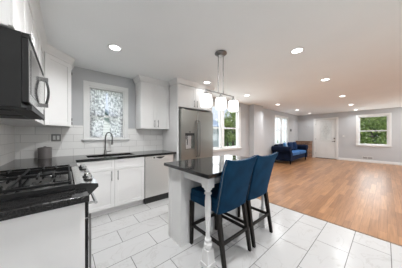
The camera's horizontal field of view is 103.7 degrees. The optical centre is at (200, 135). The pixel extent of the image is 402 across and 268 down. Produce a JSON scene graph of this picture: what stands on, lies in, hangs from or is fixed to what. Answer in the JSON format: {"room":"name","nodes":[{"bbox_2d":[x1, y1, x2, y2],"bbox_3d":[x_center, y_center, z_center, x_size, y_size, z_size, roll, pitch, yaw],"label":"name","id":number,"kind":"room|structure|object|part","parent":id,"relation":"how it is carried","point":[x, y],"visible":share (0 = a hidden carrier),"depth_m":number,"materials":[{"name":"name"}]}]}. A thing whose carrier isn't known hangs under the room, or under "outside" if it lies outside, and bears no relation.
{"room":"kitchen","nodes":[
{"label":"kitchen","id":0,"kind":"room"},
{"bbox_2d":[71,66,297,156],"bbox_3d":[1.552,0.040,5.980,11.540,2.440,0.140,0,0,-41],"label":"wall","id":1,"kind":"structure","parent":0,"point":[79,74],"depth_m":3.33,"materials":[{"name":"grey paint"}]},
{"bbox_2d":[6,44,74,126],"bbox_3d":[-2.205,-0.653,2.233,0.671,1.046,0.653,0,0,-41],"label":"upper cabinet","id":2,"kind":"object","parent":1,"relation":"attached to","point":[58,65],"visible":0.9,"depth_m":2.20,"materials":[{"name":"white paint"}]},
{"bbox_3d":[-1.999,-0.603,2.220,0.019,0.937,0.382,0,0,4],"label":"door","id":3,"kind":"part","parent":2,"relation":"part of","materials":[{"name":"white paint"}]},
{"bbox_3d":[-2.020,-1.127,2.364,0.195,0.098,0.720,0,0,-15],"label":"crown","id":4,"kind":"part","parent":2,"relation":"part of","materials":[{"name":"white paint"}]},
{"bbox_2d":[51,134,60,140],"bbox_3d":[-2.330,0.040,2.542,0.115,0.115,0.011,0,0,-41],"label":"outlet","id":5,"kind":"object","parent":1,"relation":"attached to","point":[54,137],"visible":1,"depth_m":2.54,"materials":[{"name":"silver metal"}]},
{"bbox_2d":[15,125,162,158],"bbox_3d":[-1.792,0.089,3.015,2.307,0.518,0.008,0,0,-41],"label":"backsplash","id":6,"kind":"structure","parent":1,"relation":"attached to","point":[28,139],"depth_m":2.68,"materials":[{"name":"white tile"}]},
{"bbox_2d":[82,80,129,142],"bbox_3d":[-1.817,-0.412,3.053,0.785,1.105,0.180,0,0,-41],"label":"window","id":7,"kind":"structure","parent":1,"relation":"in","point":[86,89],"depth_m":2.93,"materials":[{"name":"white paint"}]},
{"bbox_3d":[-1.774,0.105,3.003,0.785,0.070,0.050,0,0,-41],"label":"sill","id":8,"kind":"part","parent":7,"relation":"part of","materials":[{"name":"white paint"}]},
{"bbox_3d":[-1.833,-0.410,3.072,0.595,0.960,0.130,0,0,-41],"label":"frame","id":9,"kind":"part","parent":7,"relation":"part of","materials":[{"name":"white paint"}]},
{"bbox_3d":[-1.826,-0.165,3.064,0.555,0.430,0.030,0,0,-41],"label":"sash","id":10,"kind":"part","parent":7,"relation":"part of","materials":[{"name":"clear glass"}]},
{"bbox_3d":[-1.803,-0.855,3.038,0.599,0.018,0.017,0,0,-41],"label":"curtain rod","id":11,"kind":"object","parent":7,"relation":"attached to","visible":0},
{"bbox_2d":[90,89,106,136],"bbox_3d":[-1.910,-0.405,2.946,0.265,0.880,0.012,0,0,-41],"label":"curtain","id":12,"kind":"object","parent":11,"relation":"hanging from","point":[97,97],"visible":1,"depth_m":2.93,"materials":[{"name":"fabric"}]},
{"bbox_2d":[107,91,122,136],"bbox_3d":[-1.698,-0.405,3.128,0.272,0.880,0.012,0,0,-41],"label":"curtain","id":13,"kind":"object","parent":11,"relation":"hanging from","point":[115,100],"visible":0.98,"depth_m":3.13,"materials":[{"name":"fabric"}]},
{"bbox_2d":[133,74,168,129],"bbox_3d":[-1.059,-0.653,3.404,0.681,1.046,0.355,0,0,-41],"label":"upper cabinet","id":14,"kind":"object","parent":1,"relation":"attached to","point":[151,99],"visible":0.98,"depth_m":3.28,"materials":[{"name":"white paint"}]},
{"bbox_3d":[-1.068,-0.603,3.221,0.312,0.937,0.019,0,0,-41],"label":"door","id":15,"kind":"part","parent":14,"relation":"part of","materials":[{"name":"white paint"}]},
{"bbox_3d":[-1.058,-1.127,3.404,0.681,0.098,0.354,0,0,-41],"label":"crown","id":16,"kind":"part","parent":14,"relation":"part of","materials":[{"name":"white paint"}]},
{"bbox_3d":[-0.832,-0.603,3.424,0.303,0.937,0.019,0,0,-41],"label":"door","id":17,"kind":"part","parent":14,"relation":"part of","materials":[{"name":"white paint"}]},
{"bbox_2d":[212,101,241,151],"bbox_3d":[0.691,-0.263,5.202,1.970,1.545,0.180,0,0,-41],"label":"window","id":18,"kind":"structure","parent":1,"relation":"in","point":[221,127],"depth_m":5.27,"materials":[{"name":"white paint"}]},
{"bbox_3d":[0.332,0.080,4.914,0.820,0.680,0.030,0,0,-41],"label":"sash","id":19,"kind":"part","parent":18,"relation":"part of","materials":[{"name":"white paint"}]},
{"bbox_3d":[0.733,0.475,5.153,1.970,0.070,0.050,0,0,-41],"label":"sill","id":20,"kind":"part","parent":18,"relation":"part of","materials":[{"name":"white paint"}]},
{"bbox_3d":[1.030,0.080,5.513,0.820,0.680,0.030,0,0,-41],"label":"sash","id":21,"kind":"part","parent":18,"relation":"part of","materials":[{"name":"white paint"}]},
{"bbox_2d":[274,115,287,144],"bbox_3d":[4.096,-0.228,8.121,1.700,1.515,0.180,0,0,-41],"label":"window","id":22,"kind":"structure","parent":1,"relation":"in","point":[276,116],"depth_m":8.06,"materials":[{"name":"white paint"}]},
{"bbox_2d":[275,117,276,143],"bbox_3d":[3.660,-0.220,7.723,0.270,1.300,0.011,0,0,-41],"label":"curtain","id":23,"kind":"object","parent":22,"relation":"hanging from","point":[275,117],"visible":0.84,"depth_m":7.71,"materials":[{"name":"white fabric"}]},
{"bbox_2d":[278,118,280,143],"bbox_3d":[3.971,-0.220,7.990,0.240,1.300,0.011,0,0,-41],"label":"curtain","id":24,"kind":"object","parent":22,"relation":"hanging from","point":[279,119],"visible":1,"depth_m":7.98,"materials":[{"name":"white fabric"}]},
{"bbox_2d":[282,118,283,142],"bbox_3d":[4.245,-0.220,8.224,0.240,1.300,0.011,0,0,-41],"label":"curtain","id":25,"kind":"object","parent":22,"relation":"hanging from","point":[282,118],"visible":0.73,"depth_m":8.21,"materials":[{"name":"white fabric"}]},
{"bbox_2d":[285,119,286,142],"bbox_3d":[4.556,-0.220,8.491,0.270,1.300,0.011,0,0,-41],"label":"curtain","id":26,"kind":"object","parent":22,"relation":"hanging from","point":[285,119],"visible":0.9,"depth_m":8.54,"materials":[{"name":"white fabric"}]},
{"bbox_2d":[39,0,401,115],"bbox_3d":[3.505,-1.230,3.702,11.540,0.100,6.140,0,0,-41],"label":"ceiling","id":27,"kind":"structure","parent":0,"point":[355,44],"depth_m":2.08,"materials":[{"name":"white paint"}]},
{"bbox_2d":[107,44,121,50],"bbox_3d":[-1.159,-1.177,2.128,0.176,0.006,0.176,0,0,-41],"label":"recessed light","id":28,"kind":"object","parent":27,"relation":"in","point":[114,47],"visible":1,"depth_m":2.12,"materials":[{"name":"white paint"}]},
{"bbox_2d":[200,50,238,111],"bbox_3d":[0.284,-0.770,2.265,0.728,0.811,0.176,0,0,-41],"label":"pendant light","id":29,"kind":"object","parent":27,"relation":"hanging from","point":[205,99],"visible":1,"depth_m":2.21,"materials":[{"name":"white glass"}]},
{"bbox_3d":[0.068,-0.452,2.080,0.158,0.173,0.158,0,0,-41],"label":"lamp shade","id":30,"kind":"part","parent":29,"relation":"part of","materials":[{"name":"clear glass"}]},
{"bbox_3d":[0.245,-0.874,2.231,0.010,0.553,0.011,0,0,-41],"label":"rod","id":31,"kind":"part","parent":29,"relation":"part of","materials":[{"name":"silver metal"}]},
{"bbox_3d":[0.284,-0.452,2.265,0.158,0.173,0.158,0,0,-41],"label":"lamp shade","id":32,"kind":"part","parent":29,"relation":"part of","materials":[{"name":"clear glass"}]},
{"bbox_3d":[0.324,-0.874,2.299,0.010,0.553,0.011,0,0,-41],"label":"rod","id":33,"kind":"part","parent":29,"relation":"part of","materials":[{"name":"silver metal"}]},
{"bbox_3d":[0.501,-0.452,2.451,0.158,0.173,0.158,0,0,-41],"label":"lamp shade","id":34,"kind":"part","parent":29,"relation":"part of","materials":[{"name":"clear glass"}]},
{"bbox_2d":[290,47,304,53],"bbox_3d":[1.340,-1.177,2.202,0.176,0.006,0.176,0,0,-41],"label":"recessed light","id":35,"kind":"object","parent":27,"relation":"in","point":[299,49],"visible":1,"depth_m":2.19,"materials":[{"name":"white"}]},
{"bbox_2d":[91,198,401,267],"bbox_3d":[0.543,1.285,1.164,3.460,0.050,5.860,0,0,-41],"label":"floor","id":36,"kind":"structure","parent":0,"point":[137,236],"depth_m":1.82,"materials":[{"name":"white tile"}]},
{"bbox_2d":[0,203,90,267],"bbox_3d":[-0.955,0.823,0.778,0.676,0.874,0.151,0,0,-41],"label":"base cabinet","id":37,"kind":"object","parent":36,"relation":"on","point":[55,238],"visible":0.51,"depth_m":0.81,"materials":[{"name":"white paint"}]},
{"bbox_2d":[0,188,88,220],"bbox_3d":[-0.953,0.366,0.769,0.656,0.037,0.178,0,0,-41],"label":"countertop","id":38,"kind":"structure","parent":37,"relation":"on","point":[13,209],"depth_m":0.82,"materials":[{"name":"black stone"}]},
{"bbox_3d":[-0.732,0.773,0.972,0.019,0.760,0.144,0,0,-41],"label":"door","id":39,"kind":"part","parent":37,"relation":"part of","materials":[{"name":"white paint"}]},
{"bbox_3d":[-0.687,0.660,0.959,0.034,0.360,0.011,0,0,-41],"label":"handle","id":40,"kind":"part","parent":37,"relation":"part of","materials":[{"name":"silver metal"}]},
{"bbox_2d":[0,164,97,267],"bbox_3d":[-1.230,0.773,1.163,0.706,0.974,0.770,0,0,-41],"label":"gas range","id":41,"kind":"object","parent":36,"relation":"on","point":[28,182],"visible":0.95,"depth_m":1.08,"materials":[{"name":"black"}]},
{"bbox_2d":[0,166,74,202],"bbox_3d":[-1.280,0.339,1.121,0.575,0.051,0.770,0,0,-41],"label":"cooktop","id":42,"kind":"object","parent":41,"relation":"in","point":[16,194],"depth_m":1.10,"materials":[{"name":"black metal"}]},
{"bbox_3d":[-1.013,0.360,1.349,0.126,0.089,0.758,0,0,-41],"label":"control panel","id":43,"kind":"part","parent":41,"relation":"part of","materials":[{"name":"silver metal"}]},
{"bbox_3d":[-1.018,0.725,1.345,0.032,0.570,0.762,0,0,-41],"label":"oven door","id":44,"kind":"part","parent":41,"relation":"part of","materials":[{"name":"black"}]},
{"bbox_3d":[-0.984,0.480,1.374,0.058,0.022,0.670,0,0,-41],"label":"handle","id":45,"kind":"part","parent":41,"relation":"part of","materials":[{"name":"silver metal"}]},
{"bbox_2d":[77,157,143,217],"bbox_3d":[-1.584,0.823,2.764,0.977,0.874,0.654,0,0,-41],"label":"base cabinet","id":46,"kind":"object","parent":36,"relation":"on","point":[120,182],"visible":0.71,"depth_m":2.57,"materials":[{"name":"white paint"}]},
{"bbox_3d":[-1.582,0.473,2.392,0.486,0.160,0.019,0,0,-41],"label":"drawer","id":47,"kind":"part","parent":46,"relation":"part of","materials":[{"name":"white paint"}]},
{"bbox_3d":[-1.582,0.858,2.392,0.486,0.591,0.019,0,0,-41],"label":"door","id":48,"kind":"part","parent":46,"relation":"part of","materials":[{"name":"white paint"}]},
{"bbox_3d":[-1.213,0.473,2.708,0.479,0.160,0.019,0,0,-41],"label":"drawer","id":49,"kind":"part","parent":46,"relation":"part of","materials":[{"name":"white paint"}]},
{"bbox_3d":[-1.213,0.858,2.708,0.479,0.591,0.019,0,0,-41],"label":"door","id":50,"kind":"part","parent":46,"relation":"part of","materials":[{"name":"white paint"}]},
{"bbox_2d":[144,154,172,203],"bbox_3d":[-0.986,0.824,3.287,0.590,0.873,0.625,0,0,-41],"label":"dishwasher","id":51,"kind":"object","parent":36,"relation":"on","point":[156,175],"visible":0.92,"depth_m":3.01,"materials":[{"name":"grey metal"}]},
{"bbox_3d":[-0.798,0.438,3.067,0.586,0.089,0.030,0,0,-41],"label":"control panel","id":52,"kind":"part","parent":51,"relation":"part of","materials":[{"name":"silver metal"}]},
{"bbox_2d":[163,77,214,160],"bbox_3d":[-0.304,0.042,3.817,1.102,2.436,0.721,0,0,-41],"label":"tall cabinet","id":53,"kind":"object","parent":36,"relation":"on","point":[180,96],"visible":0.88,"depth_m":3.43,"materials":[{"name":"white paint"}]},
{"bbox_3d":[-0.687,0.092,3.521,0.027,2.335,0.661,0,0,-41],"label":"panel","id":54,"kind":"part","parent":53,"relation":"part of","materials":[{"name":"white paint"}]},
{"bbox_3d":[-0.300,-0.837,3.432,0.435,0.469,0.019,0,0,-41],"label":"door","id":55,"kind":"part","parent":53,"relation":"part of","materials":[{"name":"white paint"}]},
{"bbox_3d":[-0.304,-1.127,3.817,1.102,0.098,0.720,0,0,-41],"label":"crown","id":56,"kind":"part","parent":53,"relation":"part of","materials":[{"name":"white paint"}]},
{"bbox_3d":[0.054,-0.837,3.735,0.490,0.469,0.019,0,0,-41],"label":"door","id":57,"kind":"part","parent":53,"relation":"part of","materials":[{"name":"white paint"}]},
{"bbox_2d":[179,108,212,160],"bbox_3d":[-0.266,0.352,3.771,0.921,1.815,0.767,0,0,-41],"label":"refrigerator","id":58,"kind":"object","parent":36,"relation":"on","point":[195,127],"visible":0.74,"depth_m":3.46,"materials":[{"name":"silver metal"}]},
{"bbox_3d":[-0.269,0.010,3.398,0.430,1.100,0.080,0,0,-41],"label":"door","id":59,"kind":"part","parent":58,"relation":"part of","materials":[{"name":"silver metal"}]},
{"bbox_3d":[-0.086,0.075,3.465,0.024,0.812,0.067,0,0,-41],"label":"handle","id":60,"kind":"part","parent":58,"relation":"part of","materials":[{"name":"silver metal"}]},
{"bbox_3d":[-0.032,0.075,3.510,0.024,0.812,0.067,0,0,-41],"label":"handle","id":61,"kind":"part","parent":58,"relation":"part of","materials":[{"name":"silver metal"}]},
{"bbox_3d":[0.083,0.010,3.700,0.485,1.100,0.080,0,0,-41],"label":"door","id":62,"kind":"part","parent":58,"relation":"part of","materials":[{"name":"silver metal"}]},
{"bbox_2d":[169,167,267,267],"bbox_3d":[0.250,0.823,2.118,1.168,0.874,0.764,0,0,-41],"label":"kitchen island","id":63,"kind":"object","parent":36,"relation":"on","point":[181,183],"visible":0.59,"depth_m":1.83,"materials":[{"name":"white paint"}]},
{"bbox_3d":[-0.316,0.823,1.886,0.006,0.874,0.275,0,0,-41],"label":"corner trim","id":64,"kind":"part","parent":63,"relation":"part of","materials":[{"name":"white paint"}]},
{"bbox_2d":[164,155,249,178],"bbox_3d":[0.273,0.366,2.101,1.260,0.037,0.825,0,0,-41],"label":"island countertop","id":65,"kind":"structure","parent":63,"relation":"on","point":[208,167],"depth_m":1.81,"materials":[{"name":"black stone"}]},
{"bbox_3d":[0.068,0.823,1.527,0.104,0.874,0.104,0,0,-41],"label":"leg","id":66,"kind":"part","parent":63,"relation":"part of","materials":[{"name":"white paint"}]},
{"bbox_3d":[0.869,0.823,2.213,0.104,0.874,0.104,0,0,-41],"label":"leg","id":67,"kind":"part","parent":63,"relation":"part of","materials":[{"name":"white paint"}]},
{"bbox_2d":[190,155,257,267],"bbox_3d":[0.232,0.736,1.761,0.493,1.049,0.600,0,0,-41],"label":"bar stool","id":68,"kind":"object","parent":36,"relation":"on","point":[227,195],"visible":0.99,"depth_m":1.58,"materials":[{"name":"blue fabric"}]},
{"bbox_3d":[-0.105,1.008,1.836,0.044,0.505,0.048,0,0,-41],"label":"leg","id":69,"kind":"part","parent":68,"relation":"part of","materials":[{"name":"brown wood"}]},
{"bbox_3d":[0.190,0.688,1.809,0.444,0.145,0.470,0,0,-41],"label":"seat","id":70,"kind":"part","parent":68,"relation":"part of","materials":[{"name":"blue fabric"}]},
{"bbox_3d":[0.191,1.008,1.491,0.044,0.505,0.117,0,0,-41],"label":"leg","id":71,"kind":"part","parent":68,"relation":"part of","materials":[{"name":"brown wood"}]},
{"bbox_3d":[0.362,0.488,1.609,0.485,0.544,0.200,0,0,-41],"label":"backrest","id":72,"kind":"part","parent":68,"relation":"part of","materials":[{"name":"blue fabric"}]},
{"bbox_3d":[0.505,1.008,1.760,0.044,0.505,0.117,0,0,-41],"label":"leg","id":73,"kind":"part","parent":68,"relation":"part of","materials":[{"name":"brown wood"}]},
{"bbox_2d":[223,152,277,247],"bbox_3d":[0.611,0.736,2.086,0.493,1.049,0.600,0,0,-41],"label":"bar stool","id":74,"kind":"object","parent":36,"relation":"on","point":[263,166],"visible":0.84,"depth_m":1.88,"materials":[{"name":"blue fabric"}]},
{"bbox_3d":[0.589,1.008,2.430,0.044,0.505,0.048,0,0,-41],"label":"leg","id":75,"kind":"part","parent":74,"relation":"part of","materials":[{"name":"brown wood"}]},
{"bbox_3d":[0.570,1.008,1.816,0.044,0.505,0.117,0,0,-41],"label":"leg","id":76,"kind":"part","parent":74,"relation":"part of","materials":[{"name":"brown wood"}]},
{"bbox_3d":[0.741,0.488,1.935,0.485,0.544,0.200,0,0,-41],"label":"backrest","id":77,"kind":"part","parent":74,"relation":"part of","materials":[{"name":"blue fabric"}]},
{"bbox_3d":[0.885,1.008,2.086,0.044,0.505,0.117,0,0,-41],"label":"leg","id":78,"kind":"part","parent":74,"relation":"part of","materials":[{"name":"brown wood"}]},
{"bbox_3d":[-1.968,0.823,1.960,0.677,0.874,1.377,0,0,-41],"label":"base cabinet","id":79,"kind":"object","parent":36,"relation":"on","visible":0},
{"bbox_2d":[0,150,175,172],"bbox_3d":[-1.345,0.366,2.486,2.296,0.037,1.376,0,0,-41],"label":"countertop","id":80,"kind":"structure","parent":79,"relation":"on","point":[63,160],"depth_m":2.26,"materials":[{"name":"black stone"}]},
{"bbox_2d":[37,146,51,158],"bbox_3d":[-2.352,0.258,2.383,0.160,0.180,0.160,0,0,-41],"label":"canister","id":81,"kind":"object","parent":80,"relation":"on","point":[44,152],"visible":0.98,"depth_m":2.33,"materials":[{"name":"silver metal"}]},
{"bbox_2d":[104,132,112,153],"bbox_3d":[-1.689,0.144,2.916,0.212,0.408,0.086,0,0,16],"label":"faucet","id":82,"kind":"object","parent":80,"relation":"on","point":[105,150],"visible":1,"depth_m":2.91,"materials":[{"name":"silver metal"}]},
{"bbox_3d":[-1.688,0.105,2.895,0.192,0.330,0.022,0,0,19],"label":"spout","id":83,"kind":"part","parent":82,"relation":"part of","materials":[{"name":"silver metal"}]},
{"bbox_2d":[249,104,262,156],"bbox_3d":[2.205,0.040,6.309,0.680,2.440,0.210,0,0,-41],"label":"wall pier","id":84,"kind":"object","parent":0,"point":[255,111],"visible":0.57,"depth_m":6.12,"materials":[{"name":"grey paint"}]},
{"bbox_2d":[258,157,401,244],"bbox_3d":[4.818,1.285,4.828,7.800,0.050,5.860,0,0,-41],"label":"floor","id":85,"kind":"structure","parent":0,"point":[365,197],"depth_m":3.54,"materials":[{"name":"brown wood"}]},
{"bbox_2d":[271,144,307,163],"bbox_3d":[4.359,0.840,7.707,2.430,0.839,0.830,0,0,-41],"label":"sofa","id":86,"kind":"object","parent":85,"relation":"on","point":[285,153],"visible":0.85,"depth_m":7.06,"materials":[{"name":"blue fabric"}]},
{"bbox_3d":[3.577,0.798,7.010,0.335,0.623,0.790,0,0,-41],"label":"arm","id":87,"kind":"part","parent":86,"relation":"part of","materials":[{"name":"blue fabric"}]},
{"bbox_2d":[287,142,293,149],"bbox_3d":[4.464,0.547,7.860,0.430,0.422,0.188,0,0,-35],"label":"throw pillow","id":88,"kind":"object","parent":86,"relation":"on","point":[290,144],"visible":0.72,"depth_m":7.78,"materials":[{"name":"blue fabric"}]},
{"bbox_2d":[292,150,305,153],"bbox_3d":[4.801,0.829,7.914,0.891,0.138,0.570,0,0,-41],"label":"seat cushion","id":89,"kind":"object","parent":86,"relation":"on","point":[301,151],"depth_m":7.85,"materials":[{"name":"blue fabric"}]},
{"bbox_3d":[5.186,0.798,8.390,0.285,0.623,0.790,0,0,-41],"label":"arm","id":90,"kind":"part","parent":86,"relation":"part of","materials":[{"name":"blue fabric"}]},
{"bbox_2d":[296,141,312,157],"bbox_3d":[5.979,0.795,9.180,0.368,0.930,0.758,0,0,-41],"label":"brick fireplace","id":91,"kind":"object","parent":85,"relation":"on","point":[309,143],"visible":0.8,"depth_m":8.91,"materials":[{"name":"brown brick"}]},
{"bbox_2d":[257,198,401,245],"bbox_3d":[1.857,1.258,2.290,0.024,0.004,5.860,0,0,-41],"label":"trim","id":92,"kind":"structure","parent":85,"relation":"on","point":[257,198],"depth_m":2.15,"materials":[{"name":"brown wood"}]},
{"bbox_2d":[298,107,401,162],"bbox_3d":[7.832,0.040,7.411,0.140,2.440,5.860,0,0,-41],"label":"wall","id":93,"kind":"structure","parent":0,"point":[347,148],"depth_m":7.73,"materials":[{"name":"grey paint"}]},
{"bbox_2d":[314,117,337,159],"bbox_3d":[6.789,0.163,8.605,0.171,2.195,1.070,0,0,-41],"label":"door","id":94,"kind":"structure","parent":93,"relation":"in","point":[325,129],"depth_m":8.57,"materials":[{"name":"white paint"}]},
{"bbox_3d":[6.795,-0.225,8.590,0.010,0.990,0.460,0,0,-41],"label":"leaded pane","id":95,"kind":"part","parent":94,"relation":"part of","materials":[{"name":"white glass"}]},
{"bbox_3d":[6.777,-0.225,8.574,0.010,1.050,0.520,0,0,-41],"label":"glass frame","id":96,"kind":"part","parent":94,"relation":"part of","materials":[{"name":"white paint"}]},
{"bbox_2d":[362,156,372,159],"bbox_3d":[7.766,1.058,7.368,0.017,0.135,0.360,0,0,-41],"label":"air vent","id":97,"kind":"object","parent":93,"relation":"in","point":[363,157],"visible":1,"depth_m":7.37,"materials":[{"name":"grey plastic"}]},
{"bbox_2d":[338,157,401,164],"bbox_3d":[8.387,1.205,6.646,0.014,0.110,3.975,0,0,-41],"label":"baseboard","id":98,"kind":"structure","parent":93,"relation":"attached to","point":[348,159],"depth_m":7.27,"materials":[{"name":"white paint"}]},
{"bbox_2d":[356,113,391,146],"bbox_3d":[7.910,-0.223,7.274,0.180,1.505,1.140,0,0,-41],"label":"window","id":99,"kind":"structure","parent":93,"relation":"in","point":[389,115],"depth_m":7.14,"materials":[{"name":"white paint"}]},
{"bbox_3d":[7.949,-0.530,7.307,0.030,0.700,0.910,0,0,-41],"label":"sash","id":100,"kind":"part","parent":99,"relation":"part of","materials":[{"name":"clear glass"}]},
{"bbox_3d":[7.922,0.110,7.284,0.030,0.660,0.910,0,0,-41],"label":"sash","id":101,"kind":"part","parent":99,"relation":"part of","materials":[{"name":"white paint"}]},
{"bbox_3d":[7.861,0.495,7.232,0.050,0.070,1.140,0,0,-41],"label":"sill","id":102,"kind":"part","parent":99,"relation":"part of","materials":[{"name":"white paint"}]},
{"bbox_3d":[-0.823,0.040,-0.008,0.140,2.440,5.860,0,0,-41],"label":"wall","id":103,"kind":"structure","parent":0,"visible":0},
{"bbox_2d":[0,124,14,165],"bbox_3d":[-1.841,0.089,1.293,0.008,0.518,2.559,0,0,-41],"label":"backsplash","id":104,"kind":"structure","parent":103,"relation":"attached to","point":[7,132],"depth_m":1.98,"materials":[{"name":"white tile"}]},
{"bbox_2d":[0,0,39,47],"bbox_3d":[-1.353,-0.875,1.015,0.381,0.601,0.841,0,0,-41],"label":"upper cabinet","id":105,"kind":"object","parent":103,"relation":"attached to","point":[18,15],"visible":0.36,"depth_m":1.01,"materials":[{"name":"white paint"}]},
{"bbox_3d":[-1.131,-0.827,0.981,0.019,0.489,0.389,0,0,-41],"label":"door","id":106,"kind":"part","parent":105,"relation":"part of","materials":[{"name":"white paint"}]},
{"bbox_2d":[0,26,49,119],"bbox_3d":[-1.343,-0.352,1.063,0.444,0.431,0.762,0,0,-41],"label":"microwave","id":107,"kind":"object","parent":105,"relation":"attached to","point":[22,78],"visible":1,"depth_m":0.87,"materials":[{"name":"black metal"}]},
{"bbox_3d":[-1.357,-0.146,1.049,0.365,0.018,0.740,0,0,-41],"label":"filter panel","id":108,"kind":"part","parent":107,"relation":"part of","materials":[{"name":"black"}]},
{"bbox_3d":[-1.223,-0.362,1.165,0.027,0.355,0.760,0,0,-41],"label":"door","id":109,"kind":"part","parent":107,"relation":"part of","materials":[{"name":"silver metal"}]},
{"bbox_3d":[-1.363,-0.375,1.400,0.035,0.234,0.018,0,0,-41],"label":"handle","id":110,"kind":"part","parent":107,"relation":"part of","materials":[{"name":"silver metal"}]},
{"bbox_3d":[-1.387,-0.827,1.279,0.019,0.489,0.388,0,0,-41],"label":"door","id":111,"kind":"part","parent":105,"relation":"part of","materials":[{"name":"white paint"}]},
{"bbox_3d":[-1.343,-1.127,1.024,0.354,0.098,0.841,0,0,-41],"label":"crown","id":112,"kind":"part","parent":105,"relation":"part of","materials":[{"name":"white paint"}]},
{"bbox_2d":[0,8,47,124],"bbox_3d":[-1.877,-0.653,1.626,0.381,1.046,0.764,0,0,-41],"label":"upper cabinet","id":113,"kind":"object","parent":103,"relation":"attached to","point":[40,35],"visible":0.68,"depth_m":1.67,"materials":[{"name":"white paint"}]},
{"bbox_3d":[-1.643,-0.603,1.579,0.019,0.937,0.376,0,0,-41],"label":"door","id":114,"kind":"part","parent":113,"relation":"part of","materials":[{"name":"white paint"}]},
{"bbox_3d":[-1.752,-1.127,1.733,0.054,0.098,0.764,0,0,-41],"label":"crown","id":115,"kind":"part","parent":113,"relation":"part of","materials":[{"name":"white paint"}]},
{"bbox_3d":[-1.886,-0.603,1.861,0.019,0.937,0.361,0,0,-41],"label":"door","id":116,"kind":"part","parent":113,"relation":"part of","materials":[{"name":"white paint"}]},
{"label":"outside","id":117,"kind":"structure","parent":0,"visible":0},
{"bbox_3d":[-5.423,2.010,21.693,100.000,0.100,100.000,0,0,-41],"label":"lawn","id":118,"kind":"structure","parent":117,"visible":0},
{"bbox_2d":[103,109,109,135],"bbox_3d":[-7.441,-0.025,9.757,4.500,3.970,6.200,0,0,-41],"label":"neighbor house","id":119,"kind":"structure","parent":118,"relation":"on","point":[106,128],"depth_m":8.24,"materials":[{"name":"white"}]},
{"bbox_2d":[213,119,224,146],"bbox_3d":[-2.042,-0.275,13.791,4.350,4.470,7.100,0,0,-41],"label":"neighbor house","id":120,"kind":"structure","parent":118,"relation":"on","point":[215,123],"depth_m":12.37,"materials":[{"name":"grey"}]},
{"bbox_2d":[218,110,235,145],"bbox_3d":[2.739,-0.169,14.168,2.683,4.267,3.395,0,0,-41],"label":"tree","id":121,"kind":"object","parent":118,"relation":"on","point":[228,123],"visible":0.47,"depth_m":13.59,"materials":[{"name":"green plant"}]},
{"bbox_2d":[224,130,235,145],"bbox_3d":[3.166,0.342,18.766,2.660,3.253,3.181,0,0,20],"label":"tree","id":122,"kind":"object","parent":118,"relation":"on","point":[227,143],"visible":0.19,"depth_m":18.44,"materials":[{"name":"green plant"}]},
{"bbox_2d":[360,116,386,143],"bbox_3d":[11.408,-0.061,10.581,3.809,4.054,3.781,0,0,23],"label":"tree","id":123,"kind":"object","parent":118,"relation":"on","point":[380,123],"visible":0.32,"depth_m":9.78,"materials":[{"name":"green plant"}]}
]}

